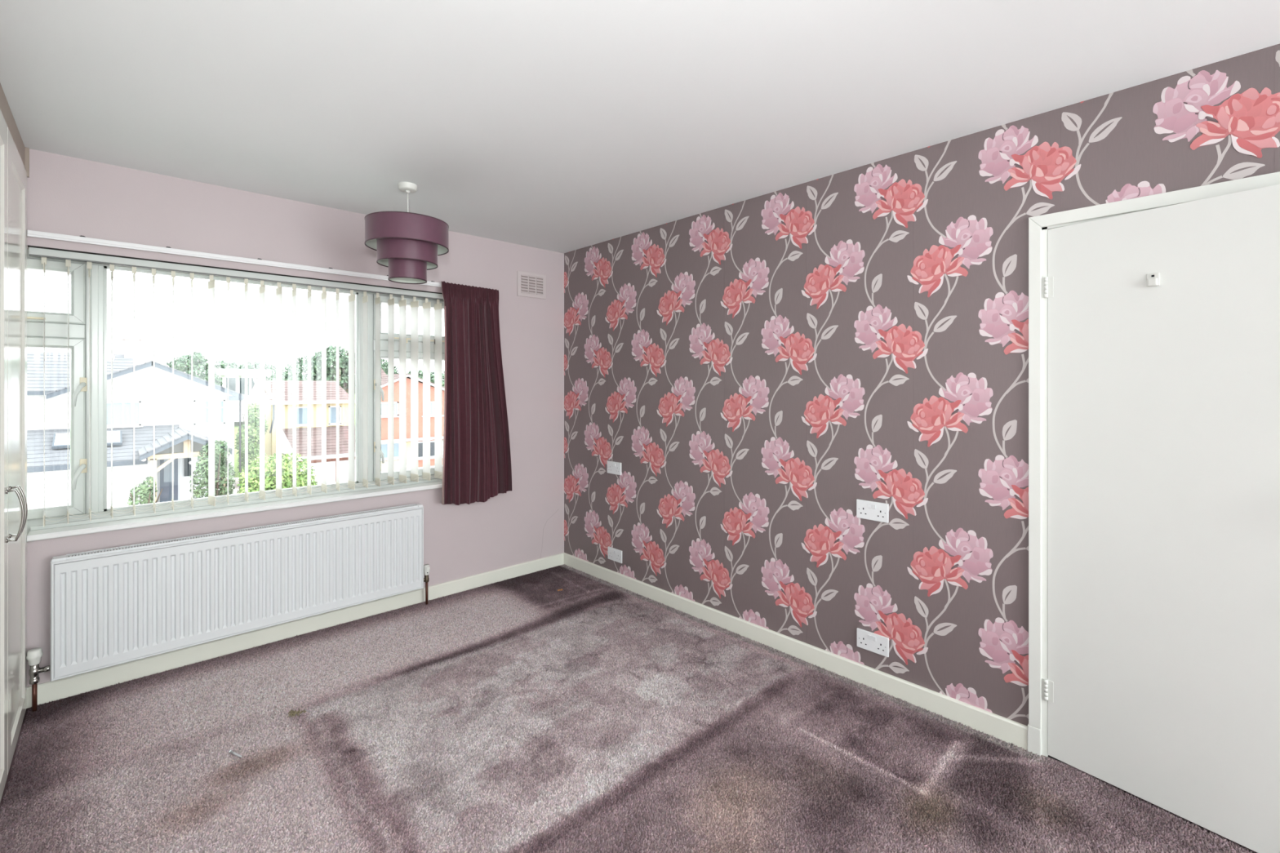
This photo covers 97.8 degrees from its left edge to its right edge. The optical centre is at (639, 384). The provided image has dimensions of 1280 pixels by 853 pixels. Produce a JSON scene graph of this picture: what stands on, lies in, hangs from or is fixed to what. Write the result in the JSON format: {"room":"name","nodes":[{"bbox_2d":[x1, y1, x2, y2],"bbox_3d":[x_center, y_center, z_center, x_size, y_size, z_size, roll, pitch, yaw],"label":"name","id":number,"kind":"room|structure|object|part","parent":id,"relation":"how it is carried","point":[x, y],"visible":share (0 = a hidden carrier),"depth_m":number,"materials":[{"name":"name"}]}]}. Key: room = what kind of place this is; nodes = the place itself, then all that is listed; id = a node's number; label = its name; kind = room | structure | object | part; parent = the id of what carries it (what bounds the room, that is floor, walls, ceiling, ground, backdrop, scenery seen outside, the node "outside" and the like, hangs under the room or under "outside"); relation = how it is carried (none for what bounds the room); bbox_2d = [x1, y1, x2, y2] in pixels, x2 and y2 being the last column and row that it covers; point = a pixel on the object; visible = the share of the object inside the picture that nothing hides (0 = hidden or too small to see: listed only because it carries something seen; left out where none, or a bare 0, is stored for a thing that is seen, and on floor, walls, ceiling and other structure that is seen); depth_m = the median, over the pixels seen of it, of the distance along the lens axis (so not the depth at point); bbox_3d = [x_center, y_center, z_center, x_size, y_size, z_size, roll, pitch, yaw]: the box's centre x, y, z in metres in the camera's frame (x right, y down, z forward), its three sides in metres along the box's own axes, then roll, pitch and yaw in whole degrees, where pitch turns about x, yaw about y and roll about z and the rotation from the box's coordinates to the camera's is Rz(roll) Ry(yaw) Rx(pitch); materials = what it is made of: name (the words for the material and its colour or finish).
{"room":"empty bedroom","nodes":[
{"label":"empty bedroom","id":0,"kind":"room"},
{"bbox_2d":[26,148,564,686],"bbox_3d":[-1.932,0.284,3.248,3.628,2.600,0.281,0,0,-43],"label":"wall","id":1,"kind":"structure","parent":0,"point":[66,195],"depth_m":3.20,"materials":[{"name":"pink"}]},
{"bbox_2d":[26,503,430,711],"bbox_3d":[-1.968,1.063,2.950,1.720,0.636,0.105,0,0,-43],"label":"radiator","id":2,"kind":"object","parent":1,"relation":"attached to","point":[111,606],"visible":1,"depth_m":2.77,"materials":[{"name":"white metal"}]},
{"bbox_2d":[66,503,417,559],"bbox_3d":[-1.945,0.751,2.954,1.525,0.011,0.052,0,0,-43],"label":"grille","id":3,"kind":"object","parent":2,"relation":"attached to","point":[234,534],"depth_m":2.83,"materials":[{"name":"white metal"}]},
{"bbox_2d":[26,230,441,287],"bbox_3d":[-1.821,-0.651,3.138,2.191,0.036,0.035,0,0,-43],"label":"track","id":4,"kind":"object","parent":1,"relation":"attached to","point":[82,239],"visible":0.8,"depth_m":2.77,"materials":[{"name":"white plastic"}]},
{"bbox_2d":[441,280,511,505],"bbox_3d":[-1.091,0.064,3.733,0.114,1.460,0.517,0,0,44],"label":"curtain","id":5,"kind":"object","parent":4,"relation":"hanging from","point":[477,456],"visible":1,"depth_m":3.72,"materials":[{"name":"fabric"}]},
{"bbox_2d":[26,244,444,542],"bbox_3d":[-2.147,0.060,3.063,2.610,1.320,0.376,0,0,-43],"label":"window","id":6,"kind":"structure","parent":1,"relation":"in","point":[55,323],"depth_m":2.62,"materials":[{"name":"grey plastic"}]},
{"bbox_3d":[-2.786,-0.419,2.404,0.566,0.281,0.057,0,0,-43],"label":"fanlight sash","id":7,"kind":"part","parent":6,"relation":"part of","materials":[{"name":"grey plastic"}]},
{"bbox_3d":[-2.786,0.193,2.404,0.566,0.811,0.057,0,0,-43],"label":"casement sash","id":8,"kind":"part","parent":6,"relation":"part of","materials":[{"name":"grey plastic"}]},
{"bbox_3d":[-2.554,0.420,2.547,0.028,0.111,0.059,0,0,-6],"label":"cockspur handle","id":9,"kind":"part","parent":6,"relation":"part of","materials":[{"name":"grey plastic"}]},
{"bbox_3d":[-2.554,0.045,2.547,0.028,0.111,0.059,0,0,-6],"label":"cockspur handle","id":10,"kind":"part","parent":6,"relation":"part of","materials":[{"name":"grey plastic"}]},
{"bbox_3d":[-2.563,0.374,2.571,0.024,0.064,0.008,0,0,-43],"label":"handle","id":11,"kind":"part","parent":6,"relation":"part of","materials":[{"name":"beige plastic"}]},
{"bbox_3d":[-2.563,-0.001,2.571,0.024,0.064,0.008,0,0,-43],"label":"handle","id":12,"kind":"part","parent":6,"relation":"part of","materials":[{"name":"beige plastic"}]},
{"bbox_3d":[-2.127,0.634,3.041,2.400,0.072,0.060,0,0,-43],"label":"frame","id":13,"kind":"part","parent":6,"relation":"part of","materials":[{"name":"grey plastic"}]},
{"bbox_3d":[-1.889,0.657,3.137,2.092,0.026,0.130,0,0,-43],"label":"sill","id":14,"kind":"part","parent":6,"relation":"part of","materials":[{"name":"white plastic"}]},
{"bbox_3d":[-2.127,-0.580,3.041,2.400,0.040,0.060,0,0,-43],"label":"frame","id":15,"kind":"part","parent":6,"relation":"part of","materials":[{"name":"grey plastic"}]},
{"bbox_2d":[28,247,444,526],"bbox_3d":[-1.900,0.011,3.124,2.055,1.210,0.087,0,0,-43],"label":"vertical blind","id":16,"kind":"object","parent":6,"relation":"attached to","point":[44,254],"visible":0.91,"depth_m":3.13,"materials":[{"name":"white fabric"}]},
{"bbox_3d":[-1.900,-0.579,3.125,2.055,0.030,0.048,0,0,-43],"label":"head rail","id":17,"kind":"part","parent":16,"relation":"part of","materials":[{"name":"grey plastic"}]},
{"bbox_3d":[-1.937,0.594,3.141,1.932,0.016,0.002,0,0,-43],"label":"linking chain","id":18,"kind":"part","parent":16,"relation":"part of","materials":[{"name":"white plastic"}]},
{"bbox_3d":[-1.886,0.594,3.086,1.932,0.016,0.002,0,0,-43],"label":"linking chain","id":19,"kind":"part","parent":16,"relation":"part of","materials":[{"name":"white plastic"}]},
{"bbox_3d":[-1.607,0.430,3.436,0.059,0.111,0.028,0,0,9],"label":"cockspur handle","id":20,"kind":"part","parent":6,"relation":"part of","materials":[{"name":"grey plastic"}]},
{"bbox_3d":[-1.607,0.045,3.436,0.059,0.111,0.028,0,0,9],"label":"cockspur handle","id":21,"kind":"part","parent":6,"relation":"part of","materials":[{"name":"grey plastic"}]},
{"bbox_3d":[-1.450,-0.419,3.657,0.570,0.281,0.057,0,0,-43],"label":"fanlight sash","id":22,"kind":"part","parent":6,"relation":"part of","materials":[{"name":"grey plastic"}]},
{"bbox_3d":[-1.450,0.193,3.657,0.570,0.811,0.057,0,0,-43],"label":"casement sash","id":23,"kind":"part","parent":6,"relation":"part of","materials":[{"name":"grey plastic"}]},
{"bbox_2d":[26,552,564,708],"bbox_3d":[-1.831,1.341,3.141,3.428,0.086,0.016,0,0,-43],"label":"baseboard","id":24,"kind":"structure","parent":1,"relation":"attached to","point":[47,691],"depth_m":2.96,"materials":[{"name":"beige paint"}]},
{"bbox_2d":[516,271,546,299],"bbox_3d":[-0.795,-0.732,4.112,0.242,0.180,0.016,0,0,-43],"label":"air vent","id":25,"kind":"object","parent":1,"relation":"in","point":[528,284],"visible":1,"depth_m":4.10,"materials":[{"name":"grey paint"}]},
{"bbox_2d":[0,564,1257,852],"bbox_3d":[0.268,1.480,0.904,3.428,0.208,6.151,0,0,-43],"label":"floor","id":26,"kind":"structure","parent":0,"point":[522,713],"depth_m":2.06,"materials":[{"name":"carpet"}]},
{"bbox_2d":[0,83,29,802],"bbox_3d":[-2.033,0.185,1.341,0.662,2.399,2.360,0,0,-43],"label":"wardrobe","id":27,"kind":"object","parent":26,"relation":"on","point":[14,156],"visible":1,"depth_m":2.02,"materials":[{"name":"beige"}]},
{"bbox_3d":[-2.032,0.234,1.743,0.022,2.288,0.584,0,0,-43],"label":"wardrobe door","id":28,"kind":"part","parent":27,"relation":"part of","materials":[{"name":"white"}]},
{"bbox_3d":[-2.181,0.456,1.948,0.047,0.187,0.017,0,0,-43],"label":"bow handle","id":29,"kind":"part","parent":27,"relation":"part of","materials":[{"name":"silver metal"}]},
{"bbox_3d":[-2.434,0.234,2.171,0.022,2.288,0.584,0,0,-43],"label":"wardrobe door","id":30,"kind":"part","parent":27,"relation":"part of","materials":[{"name":"white"}]},
{"bbox_3d":[-2.238,0.456,2.010,0.047,0.187,0.017,0,0,-43],"label":"bow handle","id":31,"kind":"part","parent":27,"relation":"part of","materials":[{"name":"silver metal"}]},
{"bbox_2d":[228,749,242,757],"bbox_3d":[-1.500,1.371,2.072,0.071,0.013,0.013,0,0,24],"label":"screw","id":32,"kind":"object","parent":26,"relation":"on","point":[230,751],"visible":1,"depth_m":2.07,"materials":[{"name":"silver metal"}]},
{"bbox_2d":[288,708,306,717],"bbox_3d":[-1.435,1.371,2.331,0.069,0.017,0.050,0,0,-15],"label":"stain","id":33,"kind":"object","parent":26,"relation":"on","point":[293,713],"visible":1,"depth_m":2.33,"materials":[{"name":"brown carpet"}]},
{"bbox_2d":[0,0,1279,253],"bbox_3d":[0.207,-1.075,0.969,3.628,0.120,6.531,0,0,-43],"label":"ceiling","id":34,"kind":"structure","parent":0,"point":[558,126],"depth_m":1.87,"materials":[{"name":"white paint"}]},
{"bbox_2d":[364,182,448,284],"bbox_3d":[-1.182,-0.771,2.843,0.395,0.488,0.395,0,0,-43],"label":"pendant lamp","id":35,"kind":"object","parent":34,"relation":"hanging from","point":[410,244],"visible":1,"depth_m":2.73,"materials":[{"name":"purple fabric"}]},
{"bbox_2d":[564,44,1279,725],"bbox_3d":[1.554,0.284,2.110,0.102,2.600,6.151,0,0,-43],"label":"wall","id":36,"kind":"structure","parent":0,"point":[753,371],"depth_m":2.61,"materials":[{"name":"multicoloured paper"}]},
{"bbox_2d":[564,245,607,564],"bbox_3d":[-0.408,0.184,4.127,0.002,2.400,0.524,0,0,-43],"label":"print","id":37,"kind":"object","parent":36,"relation":"attached to","point":[585,268],"depth_m":4.12,"materials":[{"name":"paper"}]},
{"bbox_2d":[607,460,621,475],"bbox_3d":[-0.181,0.579,3.876,0.014,0.086,0.147,0,0,-43],"label":"double socket","id":38,"kind":"object","parent":36,"relation":"attached to","point":[615,468],"visible":1,"depth_m":3.87,"materials":[{"name":"white plastic"}]},
{"bbox_2d":[608,546,622,563],"bbox_3d":[-0.175,1.181,3.870,0.014,0.086,0.147,0,0,-43],"label":"double socket","id":39,"kind":"object","parent":36,"relation":"attached to","point":[614,554],"visible":1,"depth_m":3.86,"materials":[{"name":"white plastic"}]},
{"bbox_2d":[607,231,659,582],"bbox_3d":[-0.052,0.184,3.747,0.002,2.400,0.518,0,0,-43],"label":"print","id":40,"kind":"object","parent":36,"relation":"attached to","point":[633,259],"depth_m":3.73,"materials":[{"name":"paper"}]},
{"bbox_2d":[659,213,724,605],"bbox_3d":[0.303,0.184,3.370,0.002,2.400,0.518,0,0,-43],"label":"print","id":41,"kind":"object","parent":36,"relation":"attached to","point":[691,248],"depth_m":3.36,"materials":[{"name":"paper"}]},
{"bbox_2d":[724,191,806,635],"bbox_3d":[0.657,0.184,2.992,0.002,2.400,0.518,0,0,-43],"label":"print","id":42,"kind":"object","parent":36,"relation":"attached to","point":[765,236],"depth_m":2.98,"materials":[{"name":"paper"}]},
{"bbox_2d":[564,552,1027,750],"bbox_3d":[0.447,1.341,3.207,0.016,0.086,3.005,0,0,-43],"label":"baseboard","id":43,"kind":"structure","parent":36,"relation":"attached to","point":[1006,730],"depth_m":2.68,"materials":[{"name":"beige paint"}]},
{"bbox_2d":[805,162,913,673],"bbox_3d":[1.012,0.184,2.614,0.002,2.400,0.518,0,0,-43],"label":"print","id":44,"kind":"object","parent":36,"relation":"attached to","point":[860,220],"depth_m":2.60,"materials":[{"name":"paper"}]},
{"bbox_2d":[856,498,888,523],"bbox_3d":[1.061,0.578,2.552,0.014,0.086,0.147,0,0,-43],"label":"double socket","id":45,"kind":"object","parent":36,"relation":"attached to","point":[865,509],"visible":1,"depth_m":2.55,"materials":[{"name":"white plastic"}]},
{"bbox_2d":[857,627,888,657],"bbox_3d":[1.062,1.179,2.551,0.014,0.086,0.147,0,0,-43],"label":"double socket","id":46,"kind":"object","parent":36,"relation":"attached to","point":[873,642],"visible":1,"depth_m":2.55,"materials":[{"name":"white plastic"}]},
{"bbox_2d":[913,124,1060,719],"bbox_3d":[1.366,0.184,2.236,0.002,2.400,0.518,0,0,-43],"label":"print","id":47,"kind":"object","parent":36,"relation":"attached to","point":[975,195],"depth_m":2.25,"materials":[{"name":"paper"}]},
{"bbox_2d":[1027,171,1279,852],"bbox_3d":[1.761,0.447,1.784,0.287,2.275,0.902,0,0,-43],"label":"door","id":48,"kind":"structure","parent":36,"relation":"in","point":[1154,320],"depth_m":1.81,"materials":[{"name":"white paint"}]},
{"bbox_3d":[1.486,0.327,2.098,0.018,1.915,0.039,0,0,-43],"label":"architrave","id":49,"kind":"part","parent":48,"relation":"part of","materials":[{"name":"white paint"}]},
{"bbox_3d":[1.858,0.447,1.875,0.020,2.275,0.902,0,0,-43],"label":"hall panel","id":50,"kind":"part","parent":48,"relation":"part of","materials":[{"name":"white wood"}]},
{"bbox_3d":[1.771,-0.609,1.794,0.018,0.044,0.874,0,0,-43],"label":"architrave","id":51,"kind":"part","parent":48,"relation":"part of","materials":[{"name":"white paint"}]},
{"bbox_2d":[1060,69,1274,204],"bbox_3d":[1.721,-0.803,1.859,0.002,0.425,0.518,0,0,-43],"label":"print","id":52,"kind":"object","parent":36,"relation":"attached to","point":[1192,128],"depth_m":1.84,"materials":[{"name":"paper"}]},
{"bbox_2d":[1274,50,1279,147],"bbox_3d":[2.075,0.184,1.481,0.002,2.400,0.518,0,0,-43],"label":"print","id":53,"kind":"object","parent":36,"relation":"attached to","point":[1277,53],"depth_m":1.67,"materials":[{"name":"paper"}]},
{"label":"outside","id":54,"kind":"structure","parent":0,"visible":0},
{"bbox_2d":[234,379,443,493],"bbox_3d":[-35.252,2.184,59.486,110.000,6.500,125.000,0,0,-43],"label":"ground","id":55,"kind":"structure","parent":54,"point":[236,424],"depth_m":36.42,"materials":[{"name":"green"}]},
{"bbox_2d":[26,329,244,507],"bbox_3d":[-25.783,1.360,24.187,13.500,8.150,13.440,0,0,-43],"label":"house","id":56,"kind":"structure","parent":55,"relation":"on","point":[55,362],"depth_m":24.10,"materials":[{"name":"grey stone"}]},
{"bbox_3d":[-22.692,4.340,20.381,3.200,2.190,0.060,0,0,-43],"label":"garage door","id":57,"kind":"part","parent":56,"relation":"part of","materials":[{"name":"white"}]},
{"bbox_3d":[-22.664,3.514,20.352,2.960,0.420,0.040,0,0,-43],"label":"door panel","id":58,"kind":"part","parent":56,"relation":"part of","materials":[{"name":"white"}]},
{"bbox_3d":[-22.664,4.035,20.352,2.960,0.420,0.040,0,0,-43],"label":"door panel","id":59,"kind":"part","parent":56,"relation":"part of","materials":[{"name":"white"}]},
{"bbox_3d":[-22.664,4.554,20.352,2.960,0.420,0.040,0,0,-43],"label":"door panel","id":60,"kind":"part","parent":56,"relation":"part of","materials":[{"name":"white"}]},
{"bbox_3d":[-22.792,2.224,22.132,0.670,0.520,1.130,0,0,-43],"label":"skylight frame","id":61,"kind":"part","parent":56,"relation":"part of","materials":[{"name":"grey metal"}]},
{"bbox_3d":[-22.781,2.184,22.121,0.550,0.460,0.960,0,0,-43],"label":"skylight pane","id":62,"kind":"part","parent":56,"relation":"part of","materials":[{"name":"white glass"}]},
{"bbox_3d":[-21.863,2.184,22.983,0.670,0.460,0.960,0,0,-43],"label":"skylight pane","id":63,"kind":"part","parent":56,"relation":"part of","materials":[{"name":"white glass"}]},
{"bbox_3d":[-22.617,1.264,24.025,0.475,0.940,0.016,0,0,-43],"label":"pane","id":64,"kind":"part","parent":56,"relation":"part of","materials":[{"name":"white glass"}]},
{"bbox_3d":[-21.873,2.224,22.994,0.790,0.520,1.130,0,0,-43],"label":"skylight frame","id":65,"kind":"part","parent":56,"relation":"part of","materials":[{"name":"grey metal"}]},
{"bbox_3d":[-20.644,4.554,22.248,0.740,0.420,0.040,0,0,-43],"label":"door panel","id":66,"kind":"part","parent":56,"relation":"part of","materials":[{"name":"white"}]},
{"bbox_3d":[-20.644,3.514,22.248,0.740,0.420,0.040,0,0,-43],"label":"door panel","id":67,"kind":"part","parent":56,"relation":"part of","materials":[{"name":"white"}]},
{"bbox_3d":[-20.644,4.035,22.248,0.740,0.420,0.040,0,0,-43],"label":"door panel","id":68,"kind":"part","parent":56,"relation":"part of","materials":[{"name":"white"}]},
{"bbox_3d":[-20.672,4.340,22.277,0.980,2.190,0.060,0,0,-43],"label":"garage door","id":69,"kind":"part","parent":56,"relation":"part of","materials":[{"name":"white"}]},
{"bbox_3d":[-22.316,1.264,24.307,0.210,0.940,0.016,0,0,-43],"label":"pane","id":70,"kind":"part","parent":56,"relation":"part of","materials":[{"name":"white glass"}]},
{"bbox_3d":[-22.118,1.264,24.494,0.195,0.940,0.016,0,0,-43],"label":"pane","id":71,"kind":"part","parent":56,"relation":"part of","materials":[{"name":"white glass"}]},
{"bbox_3d":[-19.085,4.170,21.887,0.200,2.530,0.200,0,0,-43],"label":"oak post","id":72,"kind":"part","parent":56,"relation":"part of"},
{"bbox_3d":[-20.767,4.220,24.615,0.600,2.430,0.080,0,0,-43],"label":"door","id":73,"kind":"part","parent":56,"relation":"part of","materials":[{"name":"blue"}]},
{"bbox_3d":[-20.733,3.709,24.578,0.360,1.150,0.040,0,0,-43],"label":"door glass","id":74,"kind":"part","parent":56,"relation":"part of","materials":[{"name":"blue"}]},
{"bbox_3d":[-18.334,2.470,22.592,0.220,0.570,0.160,0,0,-43],"label":"king post","id":75,"kind":"part","parent":56,"relation":"part of","materials":[{"name":"brown wood"}]},
{"bbox_2d":[184,457,191,476],"bbox_3d":[-20.293,3.704,25.074,0.280,0.800,0.060,0,0,-43],"label":"window","id":76,"kind":"structure","parent":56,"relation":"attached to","point":[187,466],"depth_m":25.03,"materials":[{"name":"glass"}]},
{"bbox_3d":[-20.430,0.924,26.078,0.515,0.260,0.016,0,0,-43],"label":"pane","id":77,"kind":"part","parent":56,"relation":"part of","materials":[{"name":"white glass"}]},
{"bbox_3d":[-20.430,1.454,26.078,0.515,0.680,0.016,0,0,-43],"label":"pane","id":78,"kind":"part","parent":56,"relation":"part of","materials":[{"name":"white glass"}]},
{"bbox_3d":[-20.025,0.924,26.458,0.455,0.260,0.016,0,0,-43],"label":"pane","id":79,"kind":"part","parent":56,"relation":"part of","materials":[{"name":"white glass"}]},
{"bbox_3d":[-20.025,1.454,26.458,0.455,0.680,0.016,0,0,-43],"label":"pane","id":80,"kind":"part","parent":56,"relation":"part of","materials":[{"name":"white glass"}]},
{"bbox_2d":[127,475,162,506],"bbox_3d":[-18.702,4.451,21.026,0.927,1.993,0.977,0,0,-6],"label":"bush","id":81,"kind":"object","parent":55,"relation":"on","point":[146,493],"visible":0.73,"depth_m":20.89,"materials":[{"name":"green plant"}]},
{"bbox_2d":[168,351,224,385],"bbox_3d":[-32.437,1.492,40.879,3.222,7.884,1.379,0,0,-43],"label":"tree","id":82,"kind":"object","parent":55,"relation":"on","point":[185,361],"visible":0.62,"depth_m":40.61,"materials":[{"name":"green plant"}]},
{"bbox_2d":[165,354,284,380],"bbox_3d":[-47.193,-0.490,64.034,11.748,5.749,5.313,0,0,-43],"label":"tree","id":83,"kind":"object","parent":55,"relation":"on","point":[223,365],"visible":0.13,"depth_m":64.52,"materials":[{"name":"green plant"}]},
{"bbox_2d":[195,368,271,422],"bbox_3d":[-38.572,0.985,52.941,5.000,4.800,6.800,0,0,-43],"label":"bungalow","id":84,"kind":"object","parent":55,"relation":"on","point":[236,376],"visible":0.42,"depth_m":50.74,"materials":[{"name":"grey"}]},
{"bbox_2d":[234,402,268,487],"bbox_3d":[-21.503,3.303,30.851,1.620,4.542,3.985,0,0,-38],"label":"hedge","id":85,"kind":"object","parent":55,"relation":"on","point":[253,416],"visible":0.62,"depth_m":29.83,"materials":[{"name":"green plant"}]},
{"bbox_2d":[235,452,317,493],"bbox_3d":[-14.150,4.042,21.882,2.883,2.804,2.061,0,0,-43],"label":"round shrub","id":86,"kind":"object","parent":55,"relation":"on","point":[286,461],"visible":0.42,"depth_m":21.43,"materials":[{"name":"green plant"}]},
{"bbox_2d":[248,374,348,484],"bbox_3d":[-21.020,2.409,35.033,4.810,6.050,12.140,0,0,-43],"label":"brick house","id":87,"kind":"structure","parent":55,"relation":"on","point":[270,385],"depth_m":32.98,"materials":[{"name":"brown brick"}]},
{"bbox_3d":[-20.079,1.875,33.263,0.660,0.960,0.016,0,0,-43],"label":"pane","id":88,"kind":"part","parent":87,"relation":"part of","materials":[{"name":"clear glass"}]},
{"bbox_3d":[-17.581,4.849,30.498,1.700,1.170,0.060,0,0,-43],"label":"garage door","id":89,"kind":"part","parent":87,"relation":"part of","materials":[{"name":"white"}]},
{"bbox_3d":[-18.825,1.885,34.440,0.540,0.980,0.016,0,0,-43],"label":"pane","id":90,"kind":"part","parent":87,"relation":"part of","materials":[{"name":"clear glass"}]},
{"bbox_3d":[-16.213,4.849,31.782,1.750,1.170,0.060,0,0,-43],"label":"garage door","id":91,"kind":"part","parent":87,"relation":"part of","materials":[{"name":"white"}]},
{"bbox_2d":[270,344,399,394],"bbox_3d":[-26.285,0.951,49.388,4.458,8.984,10.990,0,0,37],"label":"tree","id":92,"kind":"object","parent":55,"relation":"on","point":[316,360],"visible":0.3,"depth_m":47.33,"materials":[{"name":"green plant"}]},
{"bbox_2d":[381,368,444,471],"bbox_3d":[-12.812,2.224,29.348,4.080,6.421,5.736,0,0,-43],"label":"brick house","id":93,"kind":"structure","parent":55,"relation":"on","point":[384,376],"depth_m":27.59,"materials":[{"name":"orange"}]},
{"bbox_3d":[-12.367,3.189,26.787,0.465,0.670,0.016,0,0,-43],"label":"pane","id":94,"kind":"part","parent":93,"relation":"part of","materials":[{"name":"clear glass"}]},
{"bbox_3d":[-12.312,1.185,26.839,0.355,0.540,0.016,0,0,-43],"label":"pane","id":95,"kind":"part","parent":93,"relation":"part of","materials":[{"name":"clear glass"}]},
{"bbox_3d":[-12.002,1.185,27.130,0.355,0.540,0.016,0,0,-43],"label":"pane","id":96,"kind":"part","parent":93,"relation":"part of","materials":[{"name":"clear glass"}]},
{"bbox_3d":[-11.925,4.135,27.153,1.930,2.600,0.080,0,0,-43],"label":"yellow panel","id":97,"kind":"part","parent":93,"relation":"part of","materials":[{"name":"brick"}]},
{"bbox_3d":[-11.977,3.189,27.154,0.465,0.670,0.016,0,0,-43],"label":"pane","id":98,"kind":"part","parent":93,"relation":"part of","materials":[{"name":"clear glass"}]},
{"bbox_3d":[-10.945,3.280,28.122,0.505,0.710,0.016,0,0,-43],"label":"pane","id":99,"kind":"part","parent":93,"relation":"part of","materials":[{"name":"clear glass"}]},
{"bbox_3d":[-10.460,3.280,28.577,0.685,0.710,0.016,0,0,-43],"label":"pane","id":100,"kind":"part","parent":93,"relation":"part of","materials":[{"name":"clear glass"}]},
{"bbox_2d":[406,368,444,386],"bbox_3d":[-19.197,1.999,50.593,5.493,6.872,3.113,0,0,-43],"label":"tree","id":101,"kind":"object","parent":55,"relation":"on","point":[420,372],"visible":0.05,"depth_m":50.08,"materials":[{"name":"green plant"}]}
]}

